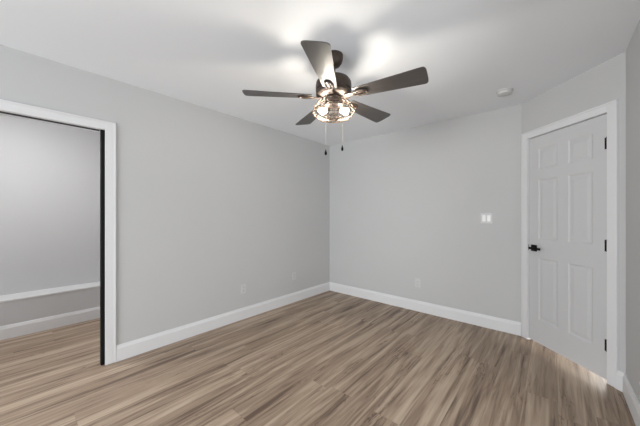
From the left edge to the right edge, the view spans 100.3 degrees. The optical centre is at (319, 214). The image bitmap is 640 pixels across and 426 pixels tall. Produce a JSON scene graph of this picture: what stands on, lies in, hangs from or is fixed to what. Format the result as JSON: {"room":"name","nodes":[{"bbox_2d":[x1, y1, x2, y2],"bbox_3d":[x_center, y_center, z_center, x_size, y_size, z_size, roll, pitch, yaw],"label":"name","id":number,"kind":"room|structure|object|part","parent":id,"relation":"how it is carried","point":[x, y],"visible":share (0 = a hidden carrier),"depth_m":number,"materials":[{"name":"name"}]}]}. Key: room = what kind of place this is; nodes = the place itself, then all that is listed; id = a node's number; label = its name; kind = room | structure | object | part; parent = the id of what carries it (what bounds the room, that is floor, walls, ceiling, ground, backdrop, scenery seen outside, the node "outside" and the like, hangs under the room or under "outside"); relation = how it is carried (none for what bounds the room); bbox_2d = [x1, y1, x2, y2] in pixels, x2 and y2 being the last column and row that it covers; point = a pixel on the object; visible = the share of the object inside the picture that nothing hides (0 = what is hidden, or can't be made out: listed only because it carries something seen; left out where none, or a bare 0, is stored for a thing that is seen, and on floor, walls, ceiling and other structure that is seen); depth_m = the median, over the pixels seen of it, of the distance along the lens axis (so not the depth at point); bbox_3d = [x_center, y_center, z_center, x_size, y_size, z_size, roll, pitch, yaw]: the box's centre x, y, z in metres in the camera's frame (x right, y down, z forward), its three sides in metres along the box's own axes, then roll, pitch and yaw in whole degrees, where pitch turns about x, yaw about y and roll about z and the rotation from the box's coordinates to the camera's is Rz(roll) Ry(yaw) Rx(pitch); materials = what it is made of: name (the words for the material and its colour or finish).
{"room":"empty bedroom","nodes":[
{"label":"empty bedroom","id":0,"kind":"room"},
{"bbox_2d":[0,114,99,295],"bbox_3d":[-3.478,0.050,2.975,0.120,2.440,3.340,0,0,41],"label":"wall","id":1,"kind":"structure","parent":0,"point":[50,173],"depth_m":3.17,"materials":[{"name":"grey paint"}]},
{"bbox_2d":[0,287,99,325],"bbox_3d":[-3.325,1.081,2.841,0.288,0.379,3.100,0,0,41],"label":"wall","id":2,"kind":"structure","parent":0,"point":[17,311],"depth_m":2.96,"materials":[{"name":"grey paint"}]},
{"bbox_2d":[0,306,99,339],"bbox_3d":[-3.211,1.201,2.741,0.015,0.138,3.100,0,0,41],"label":"baseboard","id":3,"kind":"structure","parent":2,"relation":"attached to","point":[37,325],"depth_m":2.95,"materials":[{"name":"white paint"}]},
{"bbox_2d":[0,281,99,302],"bbox_3d":[-3.322,0.882,2.839,0.294,0.018,3.100,0,0,41],"label":"trim","id":4,"kind":"structure","parent":2,"relation":"on","point":[37,293],"depth_m":3.05,"materials":[{"name":"white paint"}]},
{"bbox_2d":[0,45,329,344],"bbox_3d":[-2.159,0.050,1.962,0.120,2.440,7.152,0,0,41],"label":"wall","id":5,"kind":"structure","parent":0,"point":[210,203],"depth_m":2.81,"materials":[{"name":"grey paint"}]},
{"bbox_2d":[0,110,102,131],"bbox_3d":[-2.135,0.266,1.990,0.120,2.008,0.858,0,0,41],"label":"trim","id":6,"kind":"structure","parent":5,"relation":"attached to","point":[0,110],"depth_m":2.06,"materials":[{"name":"white paint"}]},
{"bbox_2d":[0,111,104,364],"bbox_3d":[-2.126,0.264,1.982,0.084,2.004,0.822,0,0,41],"label":"door frame","id":7,"kind":"structure","parent":5,"relation":"in","point":[102,132],"depth_m":2.26,"materials":[{"name":"black metal"}]},
{"bbox_2d":[0,99,115,364],"bbox_3d":[-2.084,0.239,1.945,0.016,2.062,0.968,0,0,41],"label":"trim","id":8,"kind":"structure","parent":5,"relation":"attached to","point":[5,105],"depth_m":2.27,"materials":[{"name":"white paint"}]},
{"bbox_2d":[116,282,329,361],"bbox_3d":[-0.799,1.201,3.415,0.015,0.138,2.934,0,0,41],"label":"baseboard","id":9,"kind":"structure","parent":5,"relation":"attached to","point":[129,349],"depth_m":2.90,"materials":[{"name":"white paint"}]},
{"bbox_2d":[241,284,245,293],"bbox_3d":[-0.936,0.903,3.264,0.008,0.114,0.070,0,0,41],"label":"wall outlet","id":10,"kind":"object","parent":5,"relation":"attached to","point":[243,286],"visible":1,"depth_m":3.26,"materials":[{"name":"white plastic"}]},
{"bbox_2d":[0,290,635,425],"bbox_3d":[-1.517,1.320,1.401,5.145,0.100,7.152,0,0,41],"label":"floor","id":11,"kind":"structure","parent":0,"point":[328,358],"depth_m":2.07,"materials":[{"name":"wood"}]},
{"bbox_2d":[0,0,639,145],"bbox_3d":[-0.892,-1.220,0.855,3.485,0.100,7.152,0,0,41],"label":"ceiling","id":12,"kind":"structure","parent":0,"point":[204,53],"depth_m":1.83,"materials":[{"name":"white paint"}]},
{"bbox_2d":[242,40,428,154],"bbox_3d":[0.131,-0.801,1.972,1.252,0.737,1.234,0,0,41],"label":"ceiling fan","id":13,"kind":"object","parent":12,"relation":"hanging from","point":[333,88],"visible":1,"depth_m":1.85,"materials":[{"name":"wood"}]},
{"bbox_3d":[-0.303,-0.863,1.914,0.481,0.006,0.156,0,11,-7],"label":"blade","id":14,"kind":"part","parent":13,"relation":"part of","materials":[{"name":"grey wood"}]},
{"bbox_3d":[-0.069,-0.863,2.329,0.156,0.006,0.481,-13,5,-24],"label":"blade","id":15,"kind":"part","parent":13,"relation":"part of","materials":[{"name":"brown wood"}]},
{"bbox_3d":[0.019,-0.863,1.563,0.156,0.006,0.481,12,2,11],"label":"blade","id":16,"kind":"part","parent":13,"relation":"part of","materials":[{"name":"brown wood"}]},
{"bbox_3d":[0.021,-0.761,1.957,0.068,0.053,0.053,-19,-43,-3],"label":"light bulb","id":17,"kind":"part","parent":13,"relation":"part of","materials":[{"name":"white glass"}]},
{"bbox_3d":[0.100,-0.758,1.960,0.272,0.095,0.272,0,0,41],"label":"lamp shade","id":18,"kind":"part","parent":13,"relation":"part of","materials":[{"name":"clear glass"}]},
{"bbox_3d":[0.399,-0.863,2.234,0.481,0.006,0.156,0,-12,-43],"label":"blade","id":19,"kind":"part","parent":13,"relation":"part of","materials":[{"name":"brown wood"}]},
{"bbox_3d":[0.453,-0.863,1.761,0.481,0.006,0.156,0,-12,29],"label":"blade","id":20,"kind":"part","parent":13,"relation":"part of","materials":[{"name":"grey wood"}]},
{"bbox_2d":[496,88,513,96],"bbox_3d":[1.745,-1.150,2.523,0.140,0.040,0.140,0,0,41],"label":"smoke detector","id":21,"kind":"object","parent":12,"relation":"attached to","point":[504,92],"visible":1,"depth_m":2.49,"materials":[{"name":"white plastic"}]},
{"bbox_2d":[330,104,521,321],"bbox_3d":[1.200,0.050,3.696,2.655,2.440,0.120,0,0,41],"label":"wall","id":22,"kind":"structure","parent":0,"point":[406,205],"depth_m":3.38,"materials":[{"name":"grey paint"}]},
{"bbox_2d":[415,278,419,287],"bbox_3d":[1.291,0.900,3.531,0.070,0.114,0.008,0,0,41],"label":"wall outlet","id":23,"kind":"object","parent":22,"relation":"attached to","point":[417,281],"visible":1,"depth_m":3.53,"materials":[{"name":"white plastic"}]},
{"bbox_2d":[330,282,520,335],"bbox_3d":[1.137,1.201,3.661,2.605,0.138,0.015,0,0,41],"label":"baseboard","id":24,"kind":"structure","parent":22,"relation":"attached to","point":[504,325],"depth_m":3.36,"materials":[{"name":"white paint"}]},
{"bbox_2d":[480,213,492,223],"bbox_3d":[1.879,0.038,3.014,0.118,0.116,0.013,0,0,41],"label":"light switch","id":25,"kind":"object","parent":22,"relation":"attached to","point":[487,218],"visible":1,"depth_m":3.01,"materials":[{"name":"white plastic"}]},
{"bbox_2d":[522,51,625,372],"bbox_3d":[2.212,0.050,2.362,0.120,2.440,0.905,0,0,-4],"label":"wall","id":26,"kind":"structure","parent":0,"point":[605,82],"depth_m":2.08,"materials":[{"name":"grey paint"}]},
{"bbox_2d":[528,114,606,379],"bbox_3d":[2.147,0.242,2.373,0.091,2.024,0.720,0,0,-4],"label":"door","id":27,"kind":"structure","parent":26,"relation":"in","point":[567,246],"depth_m":2.31,"materials":[{"name":"white paint"}]},
{"bbox_2d":[521,99,618,388],"bbox_3d":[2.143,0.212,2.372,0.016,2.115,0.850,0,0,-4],"label":"trim","id":28,"kind":"structure","parent":26,"relation":"attached to","point":[611,108],"depth_m":2.01,"materials":[{"name":"white paint"}]},
{"bbox_2d":[617,370,625,391],"bbox_3d":[2.174,1.201,1.928,0.015,0.138,0.044,0,0,-4],"label":"baseboard","id":29,"kind":"structure","parent":26,"relation":"attached to","point":[620,374],"depth_m":1.93,"materials":[{"name":"white paint"}]},
{"bbox_2d":[626,20,639,403],"bbox_3d":[0.140,0.050,-0.520,0.120,2.440,6.442,0,0,41],"label":"wall","id":30,"kind":"structure","parent":0,"point":[633,49],"depth_m":1.74,"materials":[{"name":"grey paint"}]},
{"bbox_2d":[623,373,639,425],"bbox_3d":[0.113,1.201,-0.449,0.015,0.138,6.272,0,0,41],"label":"baseboard","id":31,"kind":"structure","parent":30,"relation":"attached to","point":[631,399],"depth_m":1.70,"materials":[{"name":"white paint"}]}
]}

